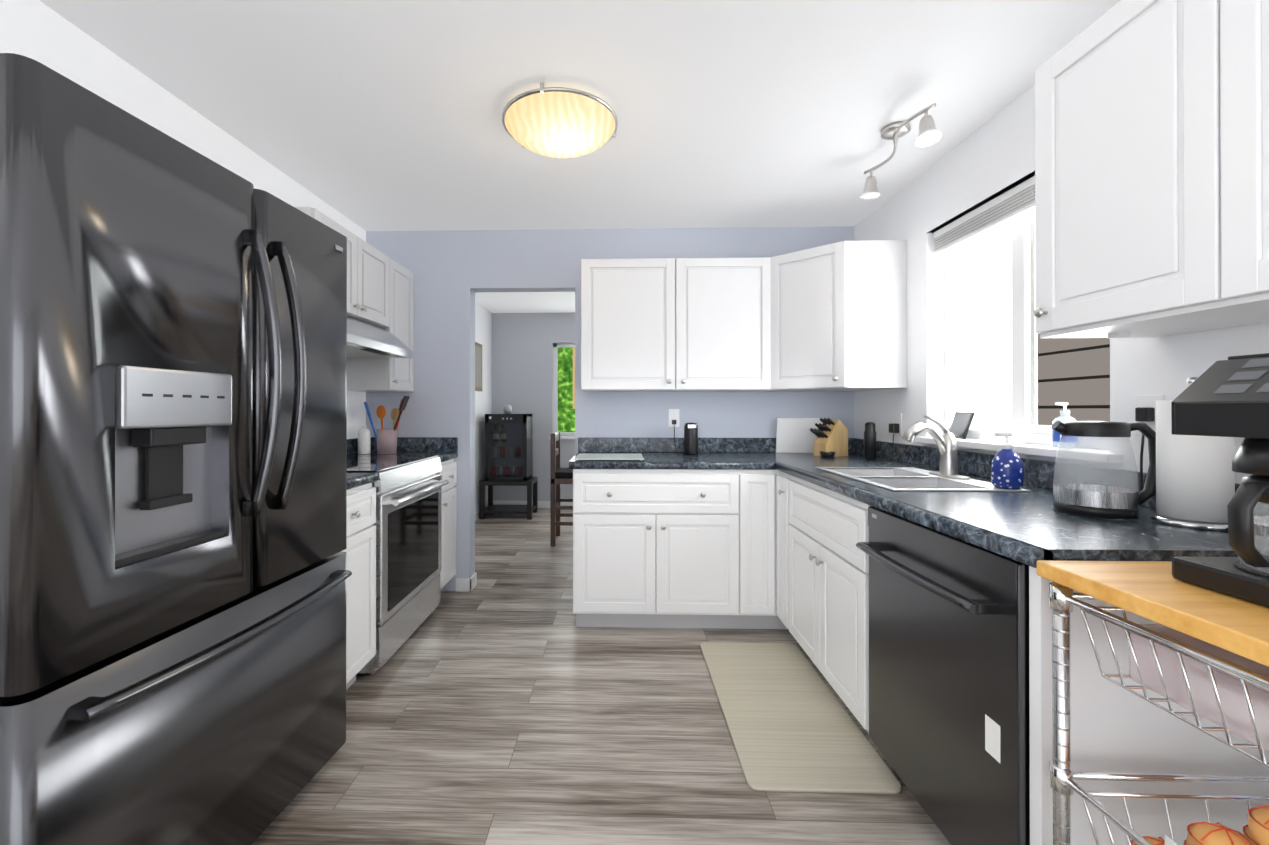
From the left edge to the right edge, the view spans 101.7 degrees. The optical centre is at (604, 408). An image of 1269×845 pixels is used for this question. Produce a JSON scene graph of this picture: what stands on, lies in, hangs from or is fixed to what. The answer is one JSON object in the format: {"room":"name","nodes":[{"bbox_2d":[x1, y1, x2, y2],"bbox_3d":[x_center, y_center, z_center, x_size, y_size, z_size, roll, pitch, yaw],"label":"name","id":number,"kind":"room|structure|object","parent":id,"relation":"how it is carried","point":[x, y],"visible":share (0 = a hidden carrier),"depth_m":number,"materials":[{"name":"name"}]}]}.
{"room":"kitchen","nodes":[
{"label":"kitchen","id":0,"kind":"room"},
{"bbox_2d":[0,0,365,438],"bbox_3d":[-1.700,0.005,0.924,0.120,2.360,5.180,0,0,2],"label":"wall","id":1,"kind":"structure","parent":0,"point":[41,32],"depth_m":1.79,"materials":[{"name":"white paint"}]},
{"bbox_2d":[295,207,413,391],"bbox_3d":[-1.409,-0.499,2.831,0.348,0.780,1.108,0,0,2],"label":"upper cabinet","id":2,"kind":"object","parent":1,"relation":"attached to","point":[380,288],"visible":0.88,"depth_m":3.02,"materials":[{"name":"white wood"}]},
{"bbox_2d":[347,315,412,358],"bbox_3d":[-1.359,-0.379,2.651,0.458,0.182,0.740,0,0,2],"label":"range hood","id":3,"kind":"object","parent":1,"relation":"attached to","point":[365,339],"visible":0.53,"depth_m":2.67,"materials":[{"name":"silver metal"}]},
{"bbox_2d":[475,301,491,511],"bbox_3d":[-1.464,0.017,4.943,0.120,2.360,2.870,0,0,2],"label":"wall","id":4,"kind":"structure","parent":0,"point":[483,338],"depth_m":5.83,"materials":[{"name":"white paint"}]},
{"bbox_2d":[475,342,481,390],"bbox_3d":[-1.375,-0.452,5.553,0.020,0.520,0.390,0,0,2],"label":"framed picture","id":5,"kind":"object","parent":4,"relation":"attached to","point":[478,366],"visible":0.52,"depth_m":5.59,"materials":[{"name":"brown wood"}]},
{"bbox_2d":[475,504,487,520],"bbox_3d":[-1.400,1.154,4.861,0.014,0.085,2.716,0,0,2],"label":"baseboard","id":6,"kind":"structure","parent":4,"relation":"attached to","point":[476,513],"depth_m":5.57,"materials":[{"name":"white wood"}]},
{"bbox_2d":[492,313,574,500],"bbox_3d":[0.375,0.021,6.266,3.480,2.360,0.120,0,0,2],"label":"wall","id":7,"kind":"structure","parent":0,"point":[522,363],"depth_m":6.24,"materials":[{"name":"grey paint"}]},
{"bbox_2d":[493,501,572,507],"bbox_3d":[0.373,1.158,6.196,3.480,0.085,0.014,0,0,2],"label":"baseboard","id":8,"kind":"structure","parent":7,"relation":"attached to","point":[541,504],"depth_m":6.22,"materials":[{"name":"white"}]},
{"bbox_2d":[549,437,574,438],"bbox_3d":[0.094,0.355,6.233,1.520,0.030,0.100,0,0,2],"label":"window sill","id":9,"kind":"structure","parent":7,"relation":"attached to","point":[566,437],"depth_m":6.20,"materials":[{"name":"white paint"}]},
{"bbox_2d":[553,343,574,435],"bbox_3d":[0.096,-0.229,6.305,1.440,1.140,0.040,0,0,2],"label":"dining room window","id":10,"kind":"structure","parent":7,"relation":"in","point":[556,346],"depth_m":6.30,"materials":[{"name":"white"}]},
{"bbox_2d":[39,0,1119,312],"bbox_3d":[0.150,-1.201,2.299,4.100,0.060,8.230,0,0,2],"label":"ceiling","id":11,"kind":"structure","parent":0,"point":[375,114],"depth_m":1.90,"materials":[{"name":"grey paint"}]},
{"bbox_2d":[502,82,617,157],"bbox_3d":[-0.177,-1.111,2.072,0.462,0.120,0.464,0,0,2],"label":"dome ceiling light","id":12,"kind":"object","parent":11,"relation":"attached to","point":[557,122],"visible":1,"depth_m":1.96,"materials":[{"name":"beige glass"}]},
{"bbox_2d":[860,103,941,198],"bbox_3d":[1.216,-1.076,2.153,0.109,0.189,0.595,0,0,8],"label":"track spotlight","id":13,"kind":"object","parent":11,"relation":"attached to","point":[930,134],"visible":1,"depth_m":2.10,"materials":[{"name":"silver metal"}]},
{"bbox_2d":[252,508,950,844],"bbox_3d":[0.150,1.219,2.292,4.100,0.060,8.230,0,0,2],"label":"floor","id":14,"kind":"structure","parent":0,"point":[505,701],"depth_m":1.82,"materials":[{"name":"laminate"}]},
{"bbox_2d":[0,53,351,844],"bbox_3d":[-1.200,0.291,1.335,0.767,1.790,0.953,0,0,2],"label":"refrigerator","id":15,"kind":"object","parent":14,"relation":"on","point":[174,573],"visible":1,"depth_m":1.09,"materials":[{"name":"black metal"}]},
{"bbox_2d":[341,483,375,689],"bbox_3d":[-1.304,0.754,2.057,0.604,0.868,0.413,0,0,2],"label":"base cabinet","id":16,"kind":"object","parent":14,"relation":"on","point":[360,550],"depth_m":2.12,"materials":[{"name":"white wood"}]},
{"bbox_2d":[347,455,448,674],"bbox_3d":[-1.245,0.732,2.659,0.666,0.917,0.778,0,0,2],"label":"range","id":17,"kind":"object","parent":14,"relation":"on","point":[408,529],"visible":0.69,"depth_m":2.53,"materials":[{"name":"silver metal"}]},
{"bbox_2d":[437,459,456,593],"bbox_3d":[-1.270,0.757,3.219,0.604,0.868,0.318,0,0,2],"label":"base cabinet","id":18,"kind":"object","parent":14,"relation":"on","point":[449,467],"depth_m":3.21,"materials":[{"name":"white wood"}]},
{"bbox_2d":[347,437,457,489],"bbox_3d":[-1.284,0.252,2.615,0.611,0.135,1.528,0,0,2],"label":"countertop","id":19,"kind":"structure","parent":18,"relation":"on","point":[444,448],"depth_m":3.35,"materials":[{"name":"stone"}]},
{"bbox_2d":[358,426,370,454],"bbox_3d":[-1.476,0.193,3.167,0.072,0.175,0.072,0,0,2],"label":"bottle","id":20,"kind":"object","parent":19,"relation":"on","point":[364,440],"visible":1,"depth_m":3.14,"materials":[{"name":"white plastic"}]},
{"bbox_2d":[364,396,408,453],"bbox_3d":[-1.354,0.101,3.229,0.265,0.359,0.174,0,0,2],"label":"utensil canister","id":21,"kind":"object","parent":19,"relation":"on","point":[391,440],"visible":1,"depth_m":3.20,"materials":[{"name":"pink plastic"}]},
{"bbox_2d":[479,477,537,519],"bbox_3d":[-1.065,0.994,5.784,0.570,0.410,0.420,0,0,2],"label":"side table","id":22,"kind":"object","parent":14,"relation":"on","point":[529,508],"visible":0.98,"depth_m":5.58,"materials":[{"name":"black paint"}]},
{"bbox_2d":[485,414,531,480],"bbox_3d":[-1.069,0.423,5.801,0.460,0.728,0.371,0,0,2],"label":"beverage fridge","id":23,"kind":"object","parent":22,"relation":"on","point":[508,447],"visible":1,"depth_m":5.63,"materials":[{"name":"black plastic"}]},
{"bbox_2d":[503,405,511,413],"bbox_3d":[-1.089,0.008,5.798,0.100,0.100,0.100,0,0,2],"label":"vase","id":24,"kind":"object","parent":23,"relation":"on","point":[507,409],"visible":1,"depth_m":5.76,"materials":[{"name":"grey"}]},
{"bbox_2d":[550,432,572,546],"bbox_3d":[-0.242,0.706,4.666,0.440,0.980,0.410,0,0,2],"label":"dining chair","id":25,"kind":"object","parent":14,"relation":"on","point":[558,475],"visible":0.67,"depth_m":4.47,"materials":[{"name":"brown wood"}]},
{"bbox_2d":[573,469,752,628],"bbox_3d":[0.301,0.757,3.022,0.919,0.868,0.622,0,0,2],"label":"base cabinet","id":26,"kind":"object","parent":14,"relation":"on","point":[670,548],"depth_m":2.71,"materials":[{"name":"white wood"}]},
{"bbox_2d":[569,437,764,469],"bbox_3d":[0.346,0.254,3.018,1.050,0.135,0.631,0,0,2],"label":"countertop","id":27,"kind":"structure","parent":26,"relation":"on","point":[713,453],"depth_m":3.24,"materials":[{"name":"stone"}]},
{"bbox_2d":[574,453,643,460],"bbox_3d":[0.031,0.275,2.931,0.375,0.010,0.345,0,0,2],"label":"glass cutting board","id":28,"kind":"object","parent":27,"relation":"on","point":[583,456],"visible":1,"depth_m":2.84,"materials":[{"name":"white"}]},
{"bbox_2d":[672,425,678,452],"bbox_3d":[0.443,0.193,3.268,0.042,0.172,0.105,0,0,-10],"label":"power cord","id":29,"kind":"object","parent":27,"relation":"on","point":[674,425],"depth_m":3.30,"materials":[{"name":"black plastic"}]},
{"bbox_2d":[684,423,697,454],"bbox_3d":[0.532,0.183,3.167,0.088,0.195,0.094,0,0,2],"label":"can opener","id":30,"kind":"object","parent":27,"relation":"on","point":[690,438],"visible":1,"depth_m":3.13,"materials":[{"name":"black plastic"}]},
{"bbox_2d":[753,470,776,628],"bbox_3d":[0.781,0.757,3.008,0.240,0.868,0.622,0,0,2],"label":"base cabinet","id":31,"kind":"object","parent":14,"relation":"on","point":[764,481],"depth_m":2.70,"materials":[{"name":"white wood"}]},
{"bbox_2d":[777,470,788,628],"bbox_3d":[1.223,0.757,2.995,0.725,0.868,0.622,0,0,2],"label":"base cabinet","id":32,"kind":"object","parent":14,"relation":"on","point":[780,625],"depth_m":2.78,"materials":[{"name":"white wood"}]},
{"bbox_2d":[700,642,900,793],"bbox_3d":[0.702,1.181,2.091,0.475,0.013,1.000,0,0,2],"label":"rug","id":33,"kind":"object","parent":14,"relation":"on","point":[791,725],"visible":0.92,"depth_m":1.90,"materials":[{"name":"beige fabric"}]},
{"bbox_2d":[776,471,870,623],"bbox_3d":[1.234,0.755,2.566,0.680,0.868,0.271,0,0,2],"label":"base cabinet","id":34,"kind":"object","parent":14,"relation":"on","point":[794,493],"depth_m":2.40,"materials":[{"name":"white wood"}]},
{"bbox_2d":[765,438,1268,567],"bbox_3d":[1.205,0.251,2.153,0.718,0.135,2.308,0,0,2],"label":"countertop","id":35,"kind":"structure","parent":34,"relation":"on","point":[1032,527],"depth_m":1.37,"materials":[{"name":"stone"}]},
{"bbox_2d":[776,418,823,452],"bbox_3d":[1.238,0.170,3.258,0.300,0.223,0.042,0,0,2],"label":"cutting board","id":36,"kind":"object","parent":35,"relation":"on","point":[795,435],"visible":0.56,"depth_m":3.25,"materials":[{"name":"white plastic"}]},
{"bbox_2d":[820,451,835,457],"bbox_3d":[1.285,0.264,2.967,0.086,0.032,0.086,0,0,2],"label":"bowl","id":37,"kind":"object","parent":35,"relation":"on","point":[830,454],"visible":0.96,"depth_m":2.94,"materials":[{"name":"black plastic"}]},
{"bbox_2d":[810,418,847,456],"bbox_3d":[1.323,0.167,3.052,0.204,0.226,0.100,0,0,-18],"label":"knife block","id":38,"kind":"object","parent":35,"relation":"on","point":[831,435],"visible":1,"depth_m":3.02,"materials":[{"name":"brown wood"}]},
{"bbox_2d":[864,422,876,460],"bbox_3d":[1.445,0.177,2.803,0.062,0.205,0.062,0,0,2],"label":"bottle","id":39,"kind":"object","parent":35,"relation":"on","point":[870,433],"visible":1,"depth_m":2.78,"materials":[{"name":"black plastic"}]},
{"bbox_2d":[883,434,893,463],"bbox_3d":[1.471,0.207,2.676,0.017,0.142,0.278,0,0,38],"label":"power cord","id":40,"kind":"object","parent":35,"relation":"on","point":[893,434],"depth_m":2.76,"materials":[{"name":"black plastic"}]},
{"bbox_2d":[816,467,1029,491],"bbox_3d":[1.204,0.359,2.064,0.450,0.173,0.686,0,0,2],"label":"double-bowl sink","id":41,"kind":"object","parent":35,"relation":"in","point":[903,479],"visible":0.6,"depth_m":2.05,"materials":[{"name":"silver metal"}]},
{"bbox_2d":[990,432,1023,488],"bbox_3d":[1.375,0.175,1.760,0.092,0.190,0.092,0,0,2],"label":"soap dispenser","id":42,"kind":"object","parent":41,"relation":"on","point":[1007,469],"visible":1,"depth_m":1.73,"materials":[{"name":"blue ceramic"}]},
{"bbox_2d":[902,414,969,479],"bbox_3d":[1.298,0.145,2.067,0.223,0.252,0.200,0,0,2],"label":"faucet","id":43,"kind":"object","parent":35,"relation":"on","point":[946,442],"visible":1,"depth_m":2.04,"materials":[{"name":"silver metal"}]},
{"bbox_2d":[1051,421,1155,518],"bbox_3d":[1.323,0.153,1.366,0.229,0.244,0.166,0,0,2],"label":"electric kettle","id":44,"kind":"object","parent":35,"relation":"on","point":[1101,501],"visible":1,"depth_m":1.33,"materials":[{"name":"clear glass"}]},
{"bbox_2d":[1139,434,1144,491],"bbox_3d":[1.478,0.158,1.434,0.113,0.231,0.011,0,0,-22],"label":"power cord","id":45,"kind":"object","parent":35,"relation":"on","point":[1141,462],"depth_m":1.45,"materials":[{"name":"black plastic"}]},
{"bbox_2d":[1150,377,1234,530],"bbox_3d":[1.405,0.099,1.229,0.144,0.351,0.144,0,0,2],"label":"paper towel holder","id":46,"kind":"object","parent":35,"relation":"on","point":[1195,481],"visible":0.65,"depth_m":1.19,"materials":[{"name":"white paper"}]},
{"bbox_2d":[784,507,1083,778],"bbox_3d":[1.220,0.838,2.094,0.680,0.699,0.788,0,0,2],"label":"base cabinet","id":47,"kind":"object","parent":14,"relation":"on","point":[822,587],"depth_m":1.83,"materials":[{"name":"white wood"}]},
{"bbox_2d":[856,506,1029,844],"bbox_3d":[1.130,0.752,1.374,0.688,0.862,0.640,0,0,2],"label":"dishwasher","id":48,"kind":"object","parent":14,"relation":"on","point":[949,726],"visible":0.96,"depth_m":1.27,"materials":[{"name":"black metal"}]},
{"bbox_2d":[1037,560,1268,844],"bbox_3d":[1.070,0.736,0.564,0.510,0.895,0.835,0,0,2],"label":"cart","id":49,"kind":"object","parent":14,"relation":"on","point":[1155,591],"visible":0.98,"depth_m":0.87,"materials":[{"name":"silver metal"}]},
{"bbox_2d":[1122,624,1268,751],"bbox_3d":[1.072,0.422,0.607,0.356,0.096,0.580,0,0,2],"label":"container","id":50,"kind":"object","parent":49,"relation":"in","point":[1232,697],"visible":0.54,"depth_m":0.79,"materials":[{"name":"white plastic"}]},
{"bbox_2d":[1131,805,1268,844],"bbox_3d":[1.073,0.704,0.725,0.377,0.204,0.354,0,0,2],"label":"onion","id":51,"kind":"object","parent":49,"relation":"in","point":[1256,829],"visible":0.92,"depth_m":0.81,"materials":[{"name":"orange food"}]},
{"bbox_2d":[1171,353,1268,606],"bbox_3d":[1.086,0.101,0.763,0.340,0.376,0.220,0,0,2],"label":"coffee maker","id":52,"kind":"object","parent":49,"relation":"on","point":[1229,397],"visible":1,"depth_m":0.79,"materials":[{"name":"black plastic"}]},
{"bbox_2d":[366,226,853,590],"bbox_3d":[0.017,0.012,3.405,3.170,2.360,0.120,0,0,2],"label":"wall","id":53,"kind":"structure","parent":0,"point":[453,271],"depth_m":3.36,"materials":[{"name":"grey paint"}]},
{"bbox_2d":[456,572,476,586],"bbox_3d":[-1.139,1.150,3.501,0.554,0.085,0.017,0,0,2],"label":"baseboard","id":54,"kind":"structure","parent":53,"relation":"attached to","point":[466,584],"depth_m":3.36,"materials":[{"name":"white"}]},
{"bbox_2d":[581,258,760,391],"bbox_3d":[0.435,-0.494,3.150,1.141,0.770,0.366,0,0,2],"label":"upper cabinet","id":55,"kind":"object","parent":53,"relation":"attached to","point":[648,324],"depth_m":3.00,"materials":[{"name":"white wood"}]},
{"bbox_2d":[669,409,678,426],"bbox_3d":[0.450,0.059,3.324,0.070,0.115,0.016,0,0,2],"label":"outlet","id":56,"kind":"object","parent":53,"relation":"attached to","point":[673,417],"visible":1,"depth_m":3.33,"materials":[{"name":"white plastic"}]},
{"bbox_2d":[761,240,906,391],"bbox_3d":[1.251,-0.494,2.999,0.675,0.770,0.620,0,0,2],"label":"upper cabinet","id":57,"kind":"object","parent":53,"relation":"attached to","point":[832,317],"depth_m":2.72,"materials":[{"name":"white wood"}]},
{"bbox_2d":[854,85,1268,483],"bbox_3d":[1.588,0.005,0.829,0.120,2.360,5.180,0,0,2],"label":"wall","id":58,"kind":"structure","parent":0,"point":[992,156],"depth_m":2.25,"materials":[{"name":"white paint"}]},
{"bbox_2d":[889,413,901,434],"bbox_3d":[1.564,0.083,2.780,0.040,0.115,0.080,0,0,2],"label":"outlet","id":59,"kind":"object","parent":58,"relation":"attached to","point":[895,426],"visible":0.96,"depth_m":2.76,"materials":[{"name":"white plastic"}]},
{"bbox_2d":[914,436,1122,463],"bbox_3d":[1.583,0.151,2.049,0.130,0.030,1.020,0,0,2],"label":"window sill","id":60,"kind":"structure","parent":58,"relation":"attached to","point":[1036,450],"depth_m":1.85,"materials":[{"name":"white paint"}]},
{"bbox_2d":[949,412,974,438],"bbox_3d":[1.626,0.076,2.354,0.046,0.120,0.180,0,0,14],"label":"tablet","id":61,"kind":"object","parent":60,"relation":"on","point":[960,425],"visible":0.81,"depth_m":2.33,"materials":[{"name":"black plastic"}]},
{"bbox_2d":[979,427,990,440],"bbox_3d":[1.586,0.106,2.149,0.040,0.058,0.039,0,0,2],"label":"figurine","id":62,"kind":"object","parent":60,"relation":"on","point":[984,436],"visible":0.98,"depth_m":2.14,"materials":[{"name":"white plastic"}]},
{"bbox_2d":[1052,402,1077,447],"bbox_3d":[1.580,0.056,1.769,0.065,0.155,0.065,0,0,2],"label":"soap dispenser","id":63,"kind":"object","parent":60,"relation":"on","point":[1064,416],"visible":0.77,"depth_m":1.76,"materials":[{"name":"blue"}]},
{"bbox_2d":[928,171,1109,449],"bbox_3d":[1.624,-0.364,2.049,0.119,1.004,0.942,0,0,2],"label":"window","id":64,"kind":"structure","parent":58,"relation":"in","point":[1026,429],"depth_m":2.04,"materials":[{"name":"white"}]},
{"bbox_2d":[933,176,1034,254],"bbox_3d":[1.613,-0.803,2.051,0.050,0.112,0.920,0,0,2],"label":"window blind","id":65,"kind":"object","parent":64,"relation":"attached to","point":[1017,202],"visible":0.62,"depth_m":2.14,"materials":[{"name":"white plastic"}]},
{"bbox_2d":[1134,395,1164,434],"bbox_3d":[1.531,0.019,1.460,0.030,0.115,0.080,0,0,2],"label":"outlet","id":66,"kind":"object","parent":58,"relation":"attached to","point":[1145,408],"visible":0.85,"depth_m":1.45,"materials":[{"name":"white plastic"}]},
{"bbox_2d":[1034,0,1268,338],"bbox_3d":[1.367,-0.582,1.190,0.339,0.765,0.513,0,0,2],"label":"upper cabinet","id":67,"kind":"object","parent":58,"relation":"attached to","point":[1151,168],"depth_m":1.24,"materials":[{"name":"white wood"}]},
{"bbox_2d":[1166,0,1268,319],"bbox_3d":[1.348,-0.584,0.552,0.339,0.765,1.016,0,0,2],"label":"upper cabinet","id":68,"kind":"object","parent":58,"relation":"attached to","point":[1217,51],"depth_m":1.01,"materials":[{"name":"white wood"}]},
{"label":"outside","id":69,"kind":"structure","parent":0,"visible":0},
{"bbox_2d":[558,348,574,431],"bbox_3d":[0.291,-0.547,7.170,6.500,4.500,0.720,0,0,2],"label":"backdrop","id":70,"kind":"structure","parent":69,"point":[566,389],"depth_m":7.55,"materials":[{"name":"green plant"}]},
{"bbox_2d":[957,223,1109,430],"bbox_3d":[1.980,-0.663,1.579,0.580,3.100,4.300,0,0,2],"label":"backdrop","id":71,"kind":"structure","parent":69,"point":[1074,373],"depth_m":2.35,"materials":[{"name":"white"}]}
]}

